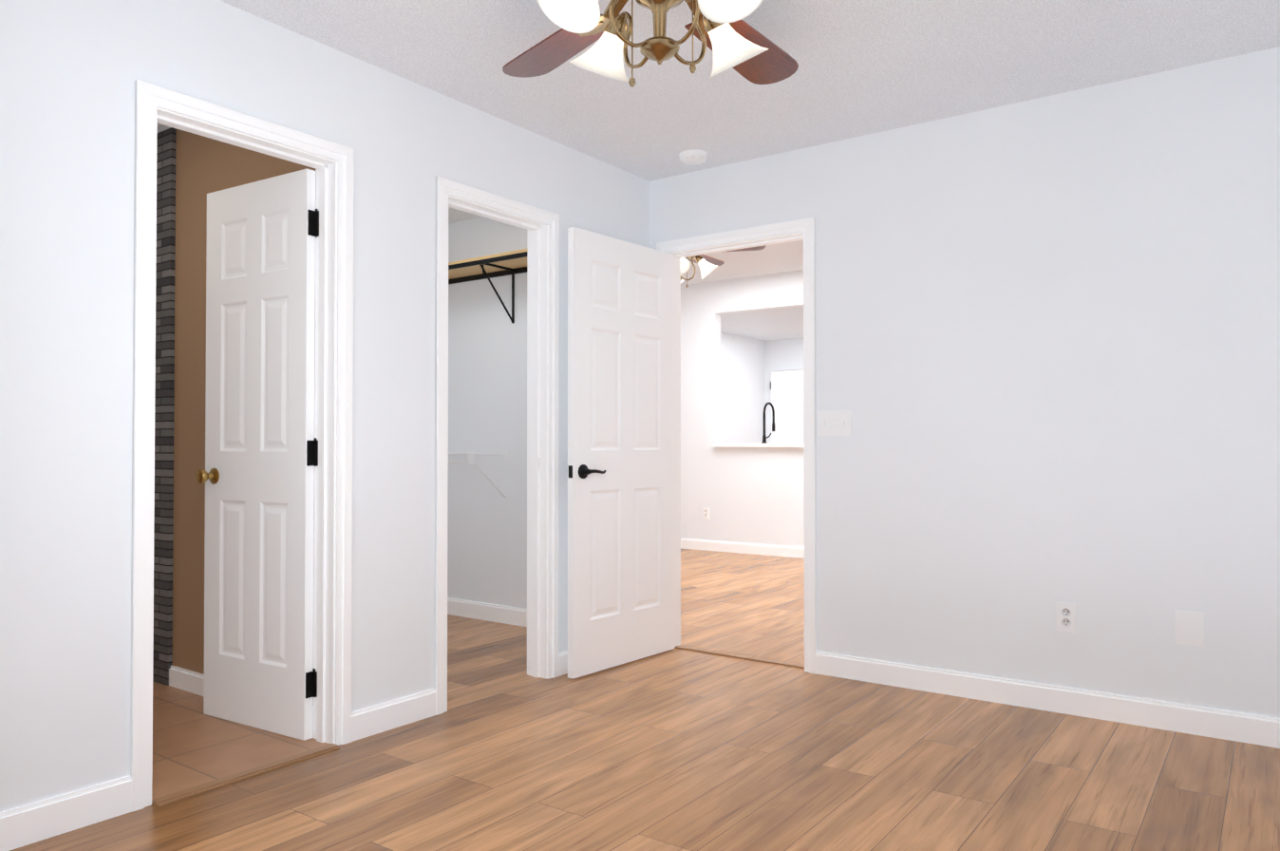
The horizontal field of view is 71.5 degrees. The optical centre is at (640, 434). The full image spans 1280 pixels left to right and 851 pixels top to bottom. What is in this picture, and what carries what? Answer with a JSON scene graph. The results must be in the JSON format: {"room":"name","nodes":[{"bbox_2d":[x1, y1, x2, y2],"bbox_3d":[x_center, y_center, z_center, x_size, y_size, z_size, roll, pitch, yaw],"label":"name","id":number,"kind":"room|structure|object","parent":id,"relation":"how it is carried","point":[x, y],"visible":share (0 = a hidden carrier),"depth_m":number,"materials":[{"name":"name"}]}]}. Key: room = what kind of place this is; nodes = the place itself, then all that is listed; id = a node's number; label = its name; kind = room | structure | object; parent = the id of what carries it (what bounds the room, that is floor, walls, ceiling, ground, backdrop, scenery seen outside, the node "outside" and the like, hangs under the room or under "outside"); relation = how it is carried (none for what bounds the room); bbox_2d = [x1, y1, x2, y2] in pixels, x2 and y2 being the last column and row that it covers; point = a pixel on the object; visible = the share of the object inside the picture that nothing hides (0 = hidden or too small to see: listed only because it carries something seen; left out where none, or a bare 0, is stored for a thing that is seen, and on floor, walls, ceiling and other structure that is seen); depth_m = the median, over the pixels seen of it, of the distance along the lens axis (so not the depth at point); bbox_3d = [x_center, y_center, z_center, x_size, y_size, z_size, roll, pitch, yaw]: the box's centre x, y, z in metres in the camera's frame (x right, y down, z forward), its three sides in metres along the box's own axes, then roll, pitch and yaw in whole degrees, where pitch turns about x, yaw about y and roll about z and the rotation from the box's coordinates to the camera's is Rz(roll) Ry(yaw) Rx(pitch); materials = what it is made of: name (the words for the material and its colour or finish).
{"room":"empty bedroom","nodes":[
{"label":"empty bedroom","id":0,"kind":"room"},
{"bbox_2d":[151,680,329,799],"bbox_3d":[-2.228,1.083,3.116,1.896,0.005,1.450,-1,-1,36],"label":"floor","id":1,"kind":"structure","parent":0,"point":[194,744],"depth_m":3.09,"materials":[{"name":"beige tile"}]},
{"bbox_2d":[172,129,315,705],"bbox_3d":[-1.820,-0.126,3.793,1.785,2.440,0.100,-1,-1,36],"label":"wall","id":2,"kind":"structure","parent":0,"point":[205,166],"depth_m":3.80,"materials":[{"name":"brown paint"}]},
{"bbox_2d":[152,127,176,685],"bbox_3d":[-2.312,-0.122,4.073,0.660,2.440,0.020,-1,-1,36],"label":"wall tiles","id":3,"kind":"structure","parent":2,"relation":"attached to","point":[163,519],"depth_m":3.90,"materials":[{"name":"grey tile"}]},
{"bbox_2d":[169,665,313,715],"bbox_3d":[-1.853,1.048,3.731,1.785,0.090,0.014,-1,-1,36],"label":"baseboard","id":4,"kind":"structure","parent":2,"relation":"attached to","point":[187,680],"depth_m":3.77,"materials":[{"name":"white wood"}]},
{"bbox_2d":[0,0,649,811],"bbox_3d":[-1.288,-0.138,2.907,0.115,2.440,4.415,-1,-1,36],"label":"wall","id":5,"kind":"structure","parent":0,"point":[72,72],"depth_m":2.55,"materials":[{"name":"paint"}]},
{"bbox_2d":[0,774,131,850],"bbox_3d":[-1.950,1.018,1.863,0.014,0.100,1.682,-1,-1,36],"label":"baseboard","id":6,"kind":"structure","parent":5,"relation":"attached to","point":[42,819],"depth_m":2.40,"materials":[{"name":"white wood"}]},
{"bbox_2d":[130,79,353,811],"bbox_3d":[-1.295,0.031,2.895,0.149,2.103,0.736,-1,-1,36],"label":"door frame","id":7,"kind":"structure","parent":5,"relation":"attached to","point":[150,99],"depth_m":3.10,"materials":[{"name":"white wood"}]},
{"bbox_2d":[195,169,319,740],"bbox_3d":[-1.426,0.069,3.293,0.632,2.022,0.173,-1,-1,36],"label":"bathroom door","id":8,"kind":"structure","parent":5,"relation":"in","point":[256,476],"depth_m":3.28,"materials":[{"name":"white wood"}]},
{"bbox_2d":[351,688,436,741],"bbox_3d":[-0.912,1.038,3.302,0.014,0.100,0.394,-1,-1,36],"label":"baseboard","id":9,"kind":"structure","parent":5,"relation":"attached to","point":[369,721],"depth_m":3.29,"materials":[{"name":"white wood"}]},
{"bbox_2d":[433,176,559,715],"bbox_3d":[-0.640,0.043,3.803,0.149,2.103,0.716,-1,-1,36],"label":"trim","id":10,"kind":"structure","parent":5,"relation":"attached to","point":[445,188],"depth_m":3.56,"materials":[{"name":"white wood"}]},
{"bbox_2d":[448,195,547,678],"bbox_3d":[-0.640,0.065,3.803,0.115,2.059,0.628,-1,-1,36],"label":"door frame","id":11,"kind":"structure","parent":5,"relation":"attached to","point":[537,384],"depth_m":4.03,"materials":[{"name":"white wood"}]},
{"bbox_2d":[558,650,567,676],"bbox_3d":[-0.162,1.052,4.343,0.014,0.100,0.742,-1,-1,36],"label":"baseboard","id":12,"kind":"structure","parent":5,"relation":"attached to","point":[563,655],"depth_m":4.07,"materials":[{"name":"white wood"}]},
{"bbox_2d":[9,548,1279,850],"bbox_3d":[0.410,1.181,5.805,7.630,0.120,11.500,-1,-1,36],"label":"floor","id":13,"kind":"structure","parent":0,"point":[674,748],"depth_m":2.84,"materials":[{"name":"brown wood"}]},
{"bbox_2d":[151,743,339,806],"bbox_3d":[-1.233,1.077,2.836,0.046,0.009,0.610,-1,-1,36],"label":"threshold","id":14,"kind":"object","parent":13,"relation":"on","point":[223,781],"visible":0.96,"depth_m":2.80,"materials":[{"name":"brown wood"}]},
{"bbox_2d":[674,644,804,668],"bbox_3d":[0.490,1.100,4.404,0.760,0.006,0.040,-1,-1,36],"label":"threshold","id":15,"kind":"object","parent":13,"relation":"on","point":[742,656],"visible":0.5,"depth_m":4.39,"materials":[{"name":"brown wood"}]},
{"bbox_2d":[156,0,1279,224],"bbox_3d":[-0.739,-1.424,2.450,5.530,0.120,4.658,-1,-1,36],"label":"ceiling","id":16,"kind":"structure","parent":0,"point":[869,66],"depth_m":3.21,"materials":[{"name":"white paint"}]},
{"bbox_2d":[502,0,798,86],"bbox_3d":[0.081,-1.128,2.384,1.440,0.473,1.388,-1,-1,36],"label":"ceiling fan","id":17,"kind":"object","parent":16,"relation":"hanging from","point":[725,33],"visible":1,"depth_m":2.46,"materials":[{"name":"brown wood"}]},
{"bbox_2d":[678,149,707,165],"bbox_3d":[0.256,-1.321,4.248,0.136,0.037,0.136,-1,-1,36],"label":"smoke detector","id":18,"kind":"object","parent":16,"relation":"attached to","point":[693,157],"visible":1,"depth_m":4.21,"materials":[{"name":"white plastic"}]},
{"bbox_2d":[680,240,803,285],"bbox_3d":[1.772,-1.613,7.731,7.630,0.120,6.842,-1,-1,36],"label":"ceiling","id":19,"kind":"structure","parent":0,"point":[779,257],"depth_m":8.05,"materials":[{"name":"white paint"}]},
{"bbox_2d":[680,244,765,287],"bbox_3d":[0.297,-1.298,6.658,1.263,0.538,1.220,-1,-1,36],"label":"room ceiling fan","id":20,"kind":"object","parent":19,"relation":"hanging from","point":[708,265],"visible":0.21,"depth_m":6.59,"materials":[{"name":"white glass"}]},
{"bbox_2d":[680,269,804,546],"bbox_3d":[1.980,-0.198,8.079,7.140,2.700,0.115,-1,-1,36],"label":"wall","id":21,"kind":"structure","parent":0,"point":[748,495],"depth_m":8.83,"materials":[{"name":"paint"}]},
{"bbox_2d":[702,507,709,519],"bbox_3d":[0.662,0.793,8.939,0.072,0.116,0.008,-1,-1,36],"label":"outlet","id":22,"kind":"object","parent":21,"relation":"attached to","point":[705,513],"visible":1,"depth_m":8.94,"materials":[{"name":"white plastic"}]},
{"bbox_2d":[680,538,804,558],"bbox_3d":[1.943,1.101,8.009,7.140,0.100,0.014,-1,-1,36],"label":"baseboard","id":23,"kind":"structure","parent":21,"relation":"attached to","point":[750,548],"depth_m":8.66,"materials":[{"name":"white wood"}]},
{"bbox_2d":[712,443,803,447],"bbox_3d":[2.849,0.086,7.485,5.040,0.035,0.295,-1,-1,36],"label":"countertop","id":24,"kind":"structure","parent":21,"relation":"attached to","point":[764,444],"depth_m":8.51,"materials":[{"name":"white stone"}]},
{"bbox_2d":[761,401,774,443],"bbox_3d":[1.303,-0.118,8.838,0.108,0.411,0.244,-1,-1,36],"label":"kitchen faucet","id":25,"kind":"object","parent":24,"relation":"on","point":[764,437],"visible":1,"depth_m":8.77,"materials":[{"name":"black metal"}]},
{"bbox_2d":[720,332,765,443],"bbox_3d":[0.813,-0.163,10.683,0.100,2.700,2.745,-1,-1,36],"label":"wall","id":26,"kind":"structure","parent":0,"point":[743,373],"depth_m":11.28,"materials":[{"name":"paint"}]},
{"bbox_2d":[720,305,803,340],"bbox_3d":[3.283,-1.307,8.917,5.990,0.060,2.745,-1,-1,36],"label":"ceiling","id":27,"kind":"structure","parent":0,"point":[777,324],"depth_m":10.16,"materials":[{"name":"white paint"}]},
{"bbox_2d":[765,338,803,443],"bbox_3d":[4.078,-0.171,10.091,6.090,2.700,0.115,-1,-1,36],"label":"wall","id":28,"kind":"structure","parent":0,"point":[786,354],"depth_m":11.66,"materials":[{"name":"paint"}]},
{"bbox_2d":[770,369,803,443],"bbox_3d":[2.048,0.178,11.442,0.813,2.022,0.138,-1,-1,36],"label":"kitchen door","id":29,"kind":"structure","parent":28,"relation":"in","point":[786,387],"depth_m":11.53,"materials":[{"name":"white"}]},
{"bbox_2d":[447,46,1279,717],"bbox_3d":[-0.229,-0.240,4.938,7.430,2.700,0.115,-1,-1,36],"label":"wall","id":30,"kind":"structure","parent":0,"point":[1047,350],"depth_m":3.57,"materials":[{"name":"paint"}]},
{"bbox_2d":[447,451,507,498],"bbox_3d":[-1.228,0.241,5.387,0.876,0.274,0.314,-1,-1,36],"label":"closet shelf","id":31,"kind":"object","parent":30,"relation":"attached to","point":[470,458],"visible":0.48,"depth_m":5.11,"materials":[{"name":"white metal"}]},
{"bbox_2d":[447,597,527,626],"bbox_3d":[-0.772,1.064,5.232,1.785,0.100,0.014,-1,-1,36],"label":"baseboard","id":32,"kind":"structure","parent":30,"relation":"attached to","point":[501,613],"depth_m":5.31,"materials":[{"name":"white wood"}]},
{"bbox_2d":[448,248,527,323],"bbox_3d":[-0.857,-0.827,5.139,1.785,0.338,0.304,-1,-1,36],"label":"closet shelf","id":33,"kind":"object","parent":30,"relation":"attached to","point":[513,263],"visible":0.5,"depth_m":5.17,"materials":[{"name":"brown wood"}]},
{"bbox_2d":[567,226,674,678],"bbox_3d":[-0.083,0.082,4.295,0.138,2.022,0.769,-1,-1,36],"label":"entry door","id":34,"kind":"structure","parent":30,"relation":"in","point":[620,452],"depth_m":4.23,"materials":[{"name":"white wood"}]},
{"bbox_2d":[656,217,816,673],"bbox_3d":[0.489,0.051,4.416,0.886,2.103,0.149,-1,-1,36],"label":"door frame","id":35,"kind":"structure","parent":30,"relation":"attached to","point":[806,227],"depth_m":4.14,"materials":[{"name":"white wood"}]},
{"bbox_2d":[817,410,851,435],"bbox_3d":[0.884,-0.052,4.051,0.166,0.116,0.018,-1,-1,36],"label":"switch plate","id":36,"kind":"object","parent":30,"relation":"attached to","point":[834,423],"visible":1,"depth_m":4.05,"materials":[{"name":"white plastic"}]},
{"bbox_2d":[815,651,1279,748],"bbox_3d":[1.693,1.040,3.455,2.177,0.100,0.014,-1,-1,36],"label":"baseboard","id":37,"kind":"structure","parent":30,"relation":"attached to","point":[1232,725],"depth_m":3.47,"materials":[{"name":"white wood"}]},
{"bbox_2d":[1055,601,1076,633],"bbox_3d":[1.670,0.715,3.480,0.072,0.116,0.008,-1,-1,36],"label":"outlet","id":38,"kind":"object","parent":30,"relation":"attached to","point":[1066,616],"visible":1,"depth_m":3.48,"materials":[{"name":"white plastic"}]},
{"bbox_2d":[1174,610,1204,646],"bbox_3d":[2.002,0.707,3.240,0.088,0.122,0.008,-1,-1,36],"label":"blank wall plate","id":39,"kind":"object","parent":30,"relation":"attached to","point":[1189,627],"visible":1,"depth_m":3.24,"materials":[{"name":"white plastic"}]}
]}

